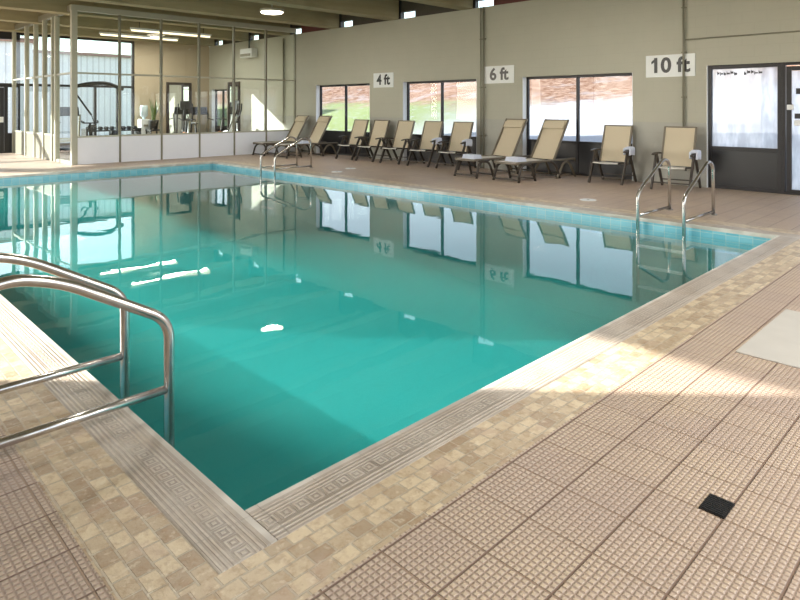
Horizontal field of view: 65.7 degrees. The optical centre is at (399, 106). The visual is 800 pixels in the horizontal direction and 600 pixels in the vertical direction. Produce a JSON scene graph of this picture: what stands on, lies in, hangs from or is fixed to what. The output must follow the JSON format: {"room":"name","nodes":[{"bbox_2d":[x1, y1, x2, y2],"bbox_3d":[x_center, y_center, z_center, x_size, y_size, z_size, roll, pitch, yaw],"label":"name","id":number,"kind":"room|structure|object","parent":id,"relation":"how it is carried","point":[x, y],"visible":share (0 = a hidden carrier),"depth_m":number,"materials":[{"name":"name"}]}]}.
{"room":"indoor swimming pool","nodes":[
{"label":"indoor swimming pool","id":0,"kind":"room"},
{"bbox_2d":[3,31,208,133],"bbox_3d":[-13.042,-0.810,20.178,14.560,4.620,0.250,0,0,-45],"label":"wall","id":1,"kind":"structure","parent":0,"point":[178,59],"depth_m":23.87,"materials":[{"name":"beige paint"}]},
{"bbox_2d":[0,31,16,152],"bbox_3d":[-15.264,-0.480,17.945,7.260,3.960,0.110,0,0,-45],"label":"window","id":2,"kind":"structure","parent":1,"relation":"in","point":[3,35],"depth_m":20.27,"materials":[{"name":"brown metal"}]},
{"bbox_2d":[0,85,5,152],"bbox_3d":[-13.270,0.400,19.869,1.080,2.200,0.170,0,0,-45],"label":"door","id":3,"kind":"structure","parent":2,"relation":"attached to","point":[2,88],"depth_m":20.17,"materials":[{"name":"brown metal"}]},
{"bbox_2d":[17,33,133,135],"bbox_3d":[-11.326,-0.480,21.835,3.810,3.960,0.100,0,0,-45],"label":"window","id":4,"kind":"structure","parent":1,"relation":"in","point":[19,84],"depth_m":22.18,"materials":[{"name":"brown metal"}]},
{"bbox_2d":[166,82,191,132],"bbox_3d":[-8.664,0.220,24.277,1.010,2.360,0.060,0,0,-45],"label":"wall mirror","id":5,"kind":"object","parent":1,"relation":"attached to","point":[176,92],"visible":0.57,"depth_m":24.17,"materials":[{"name":"brown mirror"}]},
{"bbox_2d":[12,4,295,164],"bbox_3d":[-8.124,-0.575,20.575,7.000,4.150,6.090,0,0,-45],"label":"wall partition","id":6,"kind":"structure","parent":0,"point":[132,147],"depth_m":17.88,"materials":[{"name":"paint"}]},
{"bbox_2d":[0,0,472,45],"bbox_3d":[-3.647,-2.855,10.764,14.920,0.770,27.050,0,0,-45],"label":"ceiling","id":7,"kind":"structure","parent":0,"point":[312,13],"depth_m":17.32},
{"bbox_2d":[99,30,178,40],"bbox_3d":[-9.162,-2.771,21.862,2.750,0.698,0.120,0,0,-45],"label":"lamp","id":8,"kind":"object","parent":7,"relation":"hanging from","point":[108,33],"visible":0.76,"depth_m":21.77,"materials":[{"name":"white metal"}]},
{"bbox_2d":[130,22,210,37],"bbox_3d":[-7.614,-2.771,20.720,2.750,0.698,0.120,0,0,-45],"label":"lamp","id":9,"kind":"object","parent":7,"relation":"hanging from","point":[139,29],"visible":0.76,"depth_m":20.61,"materials":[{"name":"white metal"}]},
{"bbox_2d":[240,32,256,57],"bbox_3d":[-5.567,-2.470,22.738,0.280,1.300,0.800,0,0,-45],"label":"air conditioner","id":10,"kind":"object","parent":7,"relation":"hanging from","point":[249,52],"visible":0.97,"depth_m":22.61,"materials":[{"name":"white plastic"}]},
{"bbox_2d":[259,5,283,14],"bbox_3d":[-3.330,-2.770,16.096,0.640,0.700,0.640,0,0,-45],"label":"ceiling lamp","id":11,"kind":"object","parent":7,"relation":"hanging from","point":[271,10],"visible":1,"depth_m":15.90,"materials":[{"name":"paint"}]},
{"bbox_2d":[0,151,799,599],"bbox_3d":[-3.615,1.560,10.795,14.810,0.121,26.850,0,0,-45],"label":"floor","id":12,"kind":"structure","parent":0,"point":[591,485],"depth_m":2.40,"materials":[{"name":"tile"}]},
{"bbox_2d":[0,252,129,408],"bbox_3d":[-1.912,1.478,3.114,1.080,1.544,0.110,0,0,-45],"label":"pool handrail","id":13,"kind":"object","parent":12,"relation":"attached to","point":[123,356],"visible":0.66,"depth_m":3.30,"materials":[{"name":"silver metal"}]},
{"bbox_2d":[60,107,83,152],"bbox_3d":[-10.718,0.729,20.271,0.770,1.463,1.620,0,0,-45],"label":"treadmill","id":14,"kind":"object","parent":12,"relation":"on","point":[64,111],"visible":0.27,"depth_m":20.53,"materials":[{"name":"black plastic"}]},
{"bbox_2d":[60,143,69,146],"bbox_3d":[-11.181,1.290,20.741,0.760,0.180,0.300,0,0,-45],"label":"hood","id":15,"kind":"object","parent":14,"relation":"attached to","point":[61,144],"depth_m":20.58,"materials":[{"name":"black metal"}]},
{"bbox_2d":[0,274,174,448],"bbox_3d":[-1.512,1.478,2.708,1.080,1.544,0.110,0,0,-45],"label":"pool handrail","id":16,"kind":"object","parent":12,"relation":"attached to","point":[19,280],"visible":0.95,"depth_m":2.86,"materials":[{"name":"silver metal"}]},
{"bbox_2d":[81,120,98,135],"bbox_3d":[-8.765,0.931,17.548,0.500,1.137,1.150,0,0,-22],"label":"exercise bike","id":17,"kind":"object","parent":12,"relation":"on","point":[90,126],"visible":0.4,"depth_m":17.37,"materials":[{"name":"black metal"}]},
{"bbox_2d":[69,81,123,154],"bbox_3d":[-9.520,0.343,19.508,1.603,2.313,0.950,0,0,-45],"label":"cable machine","id":18,"kind":"object","parent":12,"relation":"on","point":[94,82],"visible":0.32,"depth_m":19.69,"materials":[{"name":"black painted steel"}]},
{"bbox_2d":[0,162,211,177],"bbox_3d":[-7.679,1.520,14.475,6.986,0.049,0.222,0,0,-45],"label":"trim","id":19,"kind":"structure","parent":12,"relation":"on","point":[193,163],"depth_m":14.82,"materials":[{"name":"beige tile"}]},
{"bbox_2d":[81,128,140,135],"bbox_3d":[-10.169,1.125,21.851,1.860,0.750,0.500,0,0,-45],"label":"dumbbell rack","id":20,"kind":"object","parent":12,"relation":"on","point":[84,132],"visible":0.38,"depth_m":21.46,"materials":[{"name":"black metal"}]},
{"bbox_2d":[88,129,138,131],"bbox_3d":[-10.169,0.830,21.851,1.800,0.040,0.440,0,0,-45],"label":"shelf","id":21,"kind":"object","parent":20,"relation":"attached to","point":[135,130],"depth_m":21.87,"materials":[{"name":"black metal"}]},
{"bbox_2d":[0,294,276,573],"bbox_3d":[-5.412,1.520,7.043,0.222,0.049,13.990,0,0,-45],"label":"pool coping","id":22,"kind":"structure","parent":12,"relation":"on","point":[218,528],"depth_m":2.60},
{"bbox_2d":[138,105,149,133],"bbox_3d":[-9.483,0.720,22.936,0.340,1.560,0.360,0,0,-45],"label":"water cooler","id":23,"kind":"object","parent":12,"relation":"on","point":[143,123],"visible":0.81,"depth_m":22.82,"materials":[{"name":"white plastic"}]},
{"bbox_2d":[140,105,147,118],"bbox_3d":[-9.490,0.195,22.943,0.280,0.510,0.280,0,0,-45],"label":"bottle","id":24,"kind":"object","parent":23,"relation":"on","point":[143,108],"depth_m":22.84,"materials":[{"name":"plastic"}]},
{"bbox_2d":[145,129,159,133],"bbox_3d":[-9.067,1.160,22.798,0.440,0.680,0.440,0,0,-45],"label":"plant stand","id":25,"kind":"object","parent":12,"relation":"on","point":[146,130],"visible":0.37,"depth_m":22.65,"materials":[{"name":"black metal"}]},
{"bbox_2d":[149,99,159,128],"bbox_3d":[-9.077,0.207,22.822,0.517,1.226,0.562,0,0,16],"label":"potted plant","id":26,"kind":"object","parent":25,"relation":"on","point":[153,124],"visible":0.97,"depth_m":22.72,"materials":[{"name":"green plant"}]},
{"bbox_2d":[176,101,193,132],"bbox_3d":[-7.727,0.639,22.294,0.579,1.721,1.500,0,0,-27],"label":"elliptical trainer","id":27,"kind":"object","parent":12,"relation":"on","point":[184,105],"visible":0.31,"depth_m":22.41,"materials":[{"name":"black plastic"}]},
{"bbox_2d":[178,118,196,132],"bbox_3d":[-7.144,0.931,21.118,1.150,1.137,0.500,0,0,34],"label":"exercise bike","id":28,"kind":"object","parent":12,"relation":"on","point":[194,123],"visible":0.36,"depth_m":21.14,"materials":[{"name":"black metal"}]},
{"bbox_2d":[188,107,213,132],"bbox_3d":[-7.476,0.729,23.749,0.770,1.463,1.620,0,0,-45],"label":"treadmill","id":29,"kind":"object","parent":12,"relation":"on","point":[204,111],"visible":0.36,"depth_m":24.12,"materials":[{"name":"black plastic"}]},
{"bbox_2d":[215,117,238,131],"bbox_3d":[-6.209,0.931,22.386,1.150,1.137,0.500,0,0,-45],"label":"exercise bike","id":30,"kind":"object","parent":12,"relation":"on","point":[222,119],"visible":0.32,"depth_m":22.20,"materials":[{"name":"black metal"}]},
{"bbox_2d":[223,100,241,131],"bbox_3d":[-5.472,0.639,21.146,1.500,1.721,0.579,0,0,0],"label":"elliptical trainer","id":31,"kind":"object","parent":12,"relation":"on","point":[236,102],"visible":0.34,"depth_m":21.10,"materials":[{"name":"grey metal"}]},
{"bbox_2d":[252,115,314,155],"bbox_3d":[-3.681,0.891,19.754,1.981,1.251,0.712,0,0,-43],"label":"sun lounger","id":32,"kind":"object","parent":12,"relation":"on","point":[300,121],"visible":0.67,"depth_m":19.97,"materials":[{"name":"taupe sling fabric"},{"name":"dark brown metal"}]},
{"bbox_2d":[274,116,338,158],"bbox_3d":[-2.839,0.891,18.900,1.981,1.251,0.712,0,0,-43],"label":"sun lounger","id":33,"kind":"object","parent":12,"relation":"on","point":[322,123],"visible":0.87,"depth_m":19.12,"materials":[{"name":"taupe sling fabric"},{"name":"dark brown metal"}]},
{"bbox_2d":[297,140,308,143],"bbox_3d":[-2.968,1.065,18.777,0.260,0.086,0.380,0,0,-45],"label":"towel","id":34,"kind":"object","parent":33,"relation":"on","point":[302,141],"visible":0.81,"depth_m":18.64,"materials":[{"name":"white fabric"}]},
{"bbox_2d":[335,119,370,159],"bbox_3d":[-1.361,0.940,17.951,0.728,1.147,0.820,0,0,42],"label":"sling chair","id":35,"kind":"object","parent":12,"relation":"on","point":[359,128],"visible":0.87,"depth_m":18.07,"materials":[{"name":"beige fabric"}]},
{"bbox_2d":[355,120,391,161],"bbox_3d":[-0.743,0.940,17.325,0.728,1.147,0.820,0,0,42],"label":"sling chair","id":36,"kind":"object","parent":12,"relation":"on","point":[380,127],"visible":0.96,"depth_m":17.43,"materials":[{"name":"beige fabric"}]},
{"bbox_2d":[0,164,770,510],"bbox_3d":[-2.846,2.522,9.573,7.310,1.955,13.870,0,0,-45],"label":"swimming pool","id":37,"kind":"object","parent":12,"relation":"attached to","point":[315,332],"visible":0.38,"depth_m":8.73,"materials":[{"name":"liquid"}]},
{"bbox_2d":[0,167,421,214],"bbox_3d":[-2.846,2.550,9.573,7.110,1.840,13.670,0,0,-45],"label":"tiles","id":38,"kind":"object","parent":37,"relation":"attached to","point":[205,183],"visible":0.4,"depth_m":12.23,"materials":[{"name":"blue tile"}]},
{"bbox_2d":[260,136,312,215],"bbox_3d":[-2.757,1.667,15.046,1.140,1.865,0.700,0,0,-45],"label":"pool ladder","id":39,"kind":"object","parent":37,"relation":"on","point":[301,139],"visible":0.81,"depth_m":14.91,"materials":[{"name":"silver metal"}]},
{"bbox_2d":[379,120,417,164],"bbox_3d":[-0.048,0.940,16.619,0.728,1.147,0.820,0,0,41],"label":"sling chair","id":40,"kind":"object","parent":12,"relation":"on","point":[404,130],"visible":0.95,"depth_m":16.74,"materials":[{"name":"beige fabric"}]},
{"bbox_2d":[406,121,445,166],"bbox_3d":[0.669,0.940,15.892,0.728,1.147,0.820,0,0,39],"label":"sling chair","id":41,"kind":"object","parent":12,"relation":"on","point":[431,129],"visible":0.89,"depth_m":16.03,"materials":[{"name":"beige fabric"}]},
{"bbox_2d":[432,137,441,144],"bbox_3d":[0.931,0.865,15.692,0.160,0.179,0.250,0,0,39],"label":"towel","id":42,"kind":"object","parent":41,"relation":"on","point":[438,139],"visible":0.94,"depth_m":15.64,"materials":[{"name":"white fabric"}]},
{"bbox_2d":[435,122,476,169],"bbox_3d":[1.364,0.940,15.188,0.728,1.147,0.820,0,0,40],"label":"sling chair","id":43,"kind":"object","parent":12,"relation":"on","point":[461,131],"visible":0.94,"depth_m":15.33,"materials":[{"name":"beige fabric"}]},
{"bbox_2d":[462,139,471,145],"bbox_3d":[1.622,0.865,14.982,0.160,0.179,0.250,0,0,40],"label":"towel","id":44,"kind":"object","parent":43,"relation":"on","point":[468,141],"visible":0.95,"depth_m":14.92,"materials":[{"name":"white fabric"}]},
{"bbox_2d":[454,118,530,178],"bbox_3d":[2.135,0.891,13.813,1.981,1.251,0.712,0,0,-39],"label":"sun lounger","id":45,"kind":"object","parent":12,"relation":"on","point":[508,140],"visible":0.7,"depth_m":13.99,"materials":[{"name":"taupe sling fabric"},{"name":"dark brown metal"}]},
{"bbox_2d":[462,154,481,158],"bbox_3d":[1.553,1.065,13.344,0.260,0.086,0.380,0,0,-35],"label":"towel","id":46,"kind":"object","parent":45,"relation":"on","point":[467,156],"visible":0.97,"depth_m":13.24,"materials":[{"name":"white fabric"}]},
{"bbox_2d":[208,161,799,238],"bbox_3d":[-0.279,1.520,12.104,0.222,0.049,13.990,0,0,-45],"label":"trim","id":47,"kind":"structure","parent":12,"relation":"on","point":[659,220],"depth_m":9.40,"materials":[{"name":"tile"}]},
{"bbox_2d":[245,236,799,540],"bbox_3d":[1.988,1.520,4.671,6.986,0.049,0.222,0,0,-45],"label":"pool coping","id":48,"kind":"structure","parent":12,"relation":"on","point":[294,507],"depth_m":2.99},
{"bbox_2d":[492,119,575,182],"bbox_3d":[2.865,0.891,13.044,1.981,1.251,0.712,0,0,-39],"label":"sun lounger","id":49,"kind":"object","parent":12,"relation":"on","point":[549,140],"visible":0.98,"depth_m":13.23,"materials":[{"name":"taupe sling fabric"},{"name":"dark brown metal"}]},
{"bbox_2d":[505,156,526,161],"bbox_3d":[2.361,1.065,12.638,0.260,0.086,0.380,0,0,-35],"label":"towel","id":50,"kind":"object","parent":49,"relation":"on","point":[511,158],"visible":0.99,"depth_m":12.53,"materials":[{"name":"white fabric"}]},
{"bbox_2d":[580,198,595,200],"bbox_3d":[3.034,1.494,9.984,0.260,0.012,0.260,0,0,-45],"label":"lid","id":51,"kind":"object","parent":12,"relation":"on","point":[583,199],"visible":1,"depth_m":9.98,"materials":[{"name":"white plastic"}]},
{"bbox_2d":[588,125,636,184],"bbox_3d":[4.229,0.940,12.339,0.728,1.147,0.820,0,0,40],"label":"sling chair","id":52,"kind":"object","parent":12,"relation":"on","point":[615,138],"visible":0.93,"depth_m":12.47,"materials":[{"name":"dark brown metal"},{"name":"taupe sling fabric"}]},
{"bbox_2d":[623,146,634,155],"bbox_3d":[4.487,0.865,12.133,0.160,0.179,0.250,0,0,40],"label":"towel","id":53,"kind":"object","parent":52,"relation":"on","point":[631,149],"visible":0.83,"depth_m":12.07,"materials":[{"name":"white fabric"}]},
{"bbox_2d":[650,126,701,191],"bbox_3d":[5.064,0.940,11.378,0.728,1.147,0.820,0,0,39],"label":"sling chair","id":54,"kind":"object","parent":12,"relation":"on","point":[678,141],"visible":0.9,"depth_m":11.52,"materials":[{"name":"dark brown metal"},{"name":"taupe sling fabric"}]},
{"bbox_2d":[689,150,700,159],"bbox_3d":[5.326,0.865,11.178,0.160,0.179,0.250,0,0,39],"label":"towel","id":55,"kind":"object","parent":54,"relation":"on","point":[698,152],"visible":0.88,"depth_m":11.12,"materials":[{"name":"white fabric"}]},
{"bbox_2d":[636,158,716,301],"bbox_3d":[3.765,1.667,8.431,1.140,1.865,0.700,0,0,-45],"label":"pool ladder","id":56,"kind":"object","parent":12,"relation":"attached to","point":[638,214],"visible":0.97,"depth_m":8.25,"materials":[{"name":"silver metal"}]},
{"bbox_2d":[698,493,734,518],"bbox_3d":[1.190,1.496,2.325,0.120,0.007,0.090,0,0,-45],"label":"floor drain","id":57,"kind":"object","parent":12,"relation":"on","point":[720,507],"visible":1,"depth_m":2.32,"materials":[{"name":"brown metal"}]},
{"bbox_2d":[736,309,799,368],"bbox_3d":[2.745,1.496,3.882,1.120,0.008,0.835,0,0,-45],"label":"access cover","id":58,"kind":"object","parent":12,"relation":"on","point":[778,341],"visible":1,"depth_m":3.92,"materials":[{"name":"concrete"}]},
{"bbox_2d":[209,0,799,187],"bbox_3d":[1.573,-0.480,15.910,0.260,3.960,26.850,0,0,-45],"label":"wall","id":59,"kind":"structure","parent":0,"point":[540,38],"depth_m":14.45,"materials":[{"name":"beige paint"}]},
{"bbox_2d":[212,89,226,131],"bbox_3d":[-7.111,0.400,24.692,0.215,2.200,1.250,0,0,-45],"label":"window","id":60,"kind":"structure","parent":59,"relation":"in","point":[215,128],"depth_m":25.07,"materials":[{"name":"brown metal"}]},
{"bbox_2d":[214,39,242,45],"bbox_3d":[-6.628,-2.790,24.199,0.180,0.660,2.230,0,0,-45],"label":"window","id":61,"kind":"structure","parent":59,"relation":"in","point":[215,40],"depth_m":24.39,"materials":[{"name":"glass"}]},
{"bbox_2d":[228,82,239,130],"bbox_3d":[-6.370,0.220,23.737,0.060,2.360,0.850,0,0,-45],"label":"wall mirror","id":62,"kind":"object","parent":59,"relation":"attached to","point":[237,84],"visible":0.49,"depth_m":23.64,"materials":[{"name":"brown mirror"}]},
{"bbox_2d":[250,33,280,40],"bbox_3d":[-4.767,-2.790,22.312,0.180,0.660,2.230,0,0,-45],"label":"window","id":63,"kind":"structure","parent":59,"relation":"in","point":[261,36],"depth_m":22.48,"materials":[{"name":"glass"}]},
{"bbox_2d":[283,38,284,122],"bbox_3d":[-4.007,-0.905,21.327,0.080,2.910,0.080,0,0,-45],"label":"conduit","id":64,"kind":"object","parent":59,"relation":"attached to","point":[283,38],"visible":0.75,"depth_m":21.29,"materials":[{"name":"beige metal"}]},
{"bbox_2d":[290,24,327,34],"bbox_3d":[-2.907,-2.790,20.425,0.180,0.660,2.230,0,0,-45],"label":"window","id":65,"kind":"structure","parent":59,"relation":"in","point":[304,29],"depth_m":20.52,"materials":[{"name":"brown glass"}]},
{"bbox_2d":[316,84,369,155],"bbox_3d":[-1.729,0.400,19.234,0.215,2.200,2.620,0,0,-45],"label":"window","id":66,"kind":"structure","parent":59,"relation":"in","point":[329,135],"depth_m":19.54,"materials":[{"name":"brown metal"}]},
{"bbox_2d":[339,14,387,27],"bbox_3d":[-1.046,-2.790,18.538,0.180,0.660,2.230,0,0,-45],"label":"window","id":67,"kind":"structure","parent":59,"relation":"in","point":[357,20],"depth_m":18.71,"materials":[{"name":"brown metal"}]},
{"bbox_2d":[373,72,393,87],"bbox_3d":[-0.476,-0.770,17.787,0.023,0.420,0.840,0,0,-45],"label":"sign","id":68,"kind":"object","parent":59,"relation":"attached to","point":[380,80],"visible":1,"depth_m":17.78,"materials":[{"name":"white plastic"}]},
{"bbox_2d":[399,0,459,18],"bbox_3d":[0.814,-2.790,16.651,0.180,0.660,2.230,0,0,-45],"label":"window","id":69,"kind":"structure","parent":59,"relation":"in","point":[420,9],"depth_m":16.84,"materials":[{"name":"brown glass"}]},
{"bbox_2d":[403,79,476,165],"bbox_3d":[1.072,0.400,16.392,0.215,2.200,2.600,0,0,-45],"label":"window","id":70,"kind":"structure","parent":59,"relation":"in","point":[406,85],"depth_m":16.55,"materials":[{"name":"brown metal"}]},
{"bbox_2d":[479,7,481,167],"bbox_3d":[1.998,-0.480,15.255,0.054,3.960,0.080,0,0,-45],"label":"conduit","id":71,"kind":"object","parent":59,"relation":"attached to","point":[480,39],"visible":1,"depth_m":15.23,"materials":[{"name":"beige metal"}]},
{"bbox_2d":[482,6,485,167],"bbox_3d":[2.062,-0.480,15.178,0.070,3.960,0.080,0,0,-45],"label":"conduit","id":72,"kind":"object","parent":59,"relation":"attached to","point":[484,38],"visible":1,"depth_m":15.15,"materials":[{"name":"beige metal"}]},
{"bbox_2d":[485,65,513,83],"bbox_3d":[2.381,-0.780,14.888,0.023,0.420,0.860,0,0,-45],"label":"sign","id":73,"kind":"object","parent":59,"relation":"attached to","point":[493,74],"visible":1,"depth_m":14.87,"materials":[{"name":"white plastic"}]},
{"bbox_2d":[473,0,528,7],"bbox_3d":[2.675,-2.790,14.764,0.180,0.660,2.230,0,0,-45],"label":"window","id":74,"kind":"structure","parent":59,"relation":"in","point":[475,2],"depth_m":14.94,"materials":[{"name":"brown metal"}]},
{"bbox_2d":[523,72,632,180],"bbox_3d":[3.863,0.400,13.562,0.215,2.200,2.650,0,0,-45],"label":"window","id":75,"kind":"structure","parent":59,"relation":"in","point":[580,150],"depth_m":13.60,"materials":[{"name":"brown metal"}]},
{"bbox_2d":[646,53,694,77],"bbox_3d":[5.231,-0.800,11.997,0.024,0.430,0.940,0,0,-45],"label":"sign","id":76,"kind":"object","parent":59,"relation":"attached to","point":[657,65],"visible":1,"depth_m":12.00,"materials":[{"name":"white plastic"}]},
{"bbox_2d":[681,0,686,126],"bbox_3d":[5.404,-1.040,11.788,0.070,2.840,0.080,0,0,-45],"label":"conduit","id":77,"kind":"object","parent":59,"relation":"attached to","point":[683,7],"visible":0.98,"depth_m":11.76,"materials":[{"name":"beige metal"}]},
{"bbox_2d":[685,30,799,39],"bbox_3d":[7.391,-1.280,9.794,0.042,0.024,5.570,0,0,-45],"label":"conduit","id":78,"kind":"object","parent":59,"relation":"attached to","point":[798,30],"visible":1,"depth_m":11.02,"materials":[{"name":"beige metal"}]},
{"bbox_2d":[707,62,781,193],"bbox_3d":[6.189,0.365,11.144,0.138,2.270,1.220,0,0,-45],"label":"door","id":79,"kind":"structure","parent":59,"relation":"in","point":[744,101],"depth_m":11.12,"materials":[{"name":"brown metal"}]},
{"bbox_2d":[782,62,799,194],"bbox_3d":[7.010,0.365,10.310,0.140,2.270,1.120,0,0,-45],"label":"door","id":80,"kind":"structure","parent":59,"relation":"in","point":[790,76],"depth_m":10.62,"materials":[{"name":"brown metal"}]},
{"label":"outside","id":81,"kind":"structure","parent":0,"visible":0},
{"bbox_2d":[217,65,799,189],"bbox_3d":[10.568,-2.404,38.506,44.000,8.048,90.000,0,0,-45],"label":"hillside","id":82,"kind":"structure","parent":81,"point":[603,100],"depth_m":30.68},
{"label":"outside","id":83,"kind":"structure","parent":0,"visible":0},
{"bbox_2d":[60,137,69,142],"bbox_3d":[-20.301,1.740,1.049,52.560,0.220,110.000,0,0,-45],"label":"ground","id":84,"kind":"structure","parent":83,"point":[62,140],"depth_m":30.12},
{"bbox_2d":[0,38,130,137],"bbox_3d":[-26.128,-0.910,30.061,33.400,5.080,8.900,0,0,-45],"label":"neighbouring building","id":85,"kind":"structure","parent":84,"relation":"on","point":[87,62],"depth_m":33.50,"materials":[{"name":"metal"}]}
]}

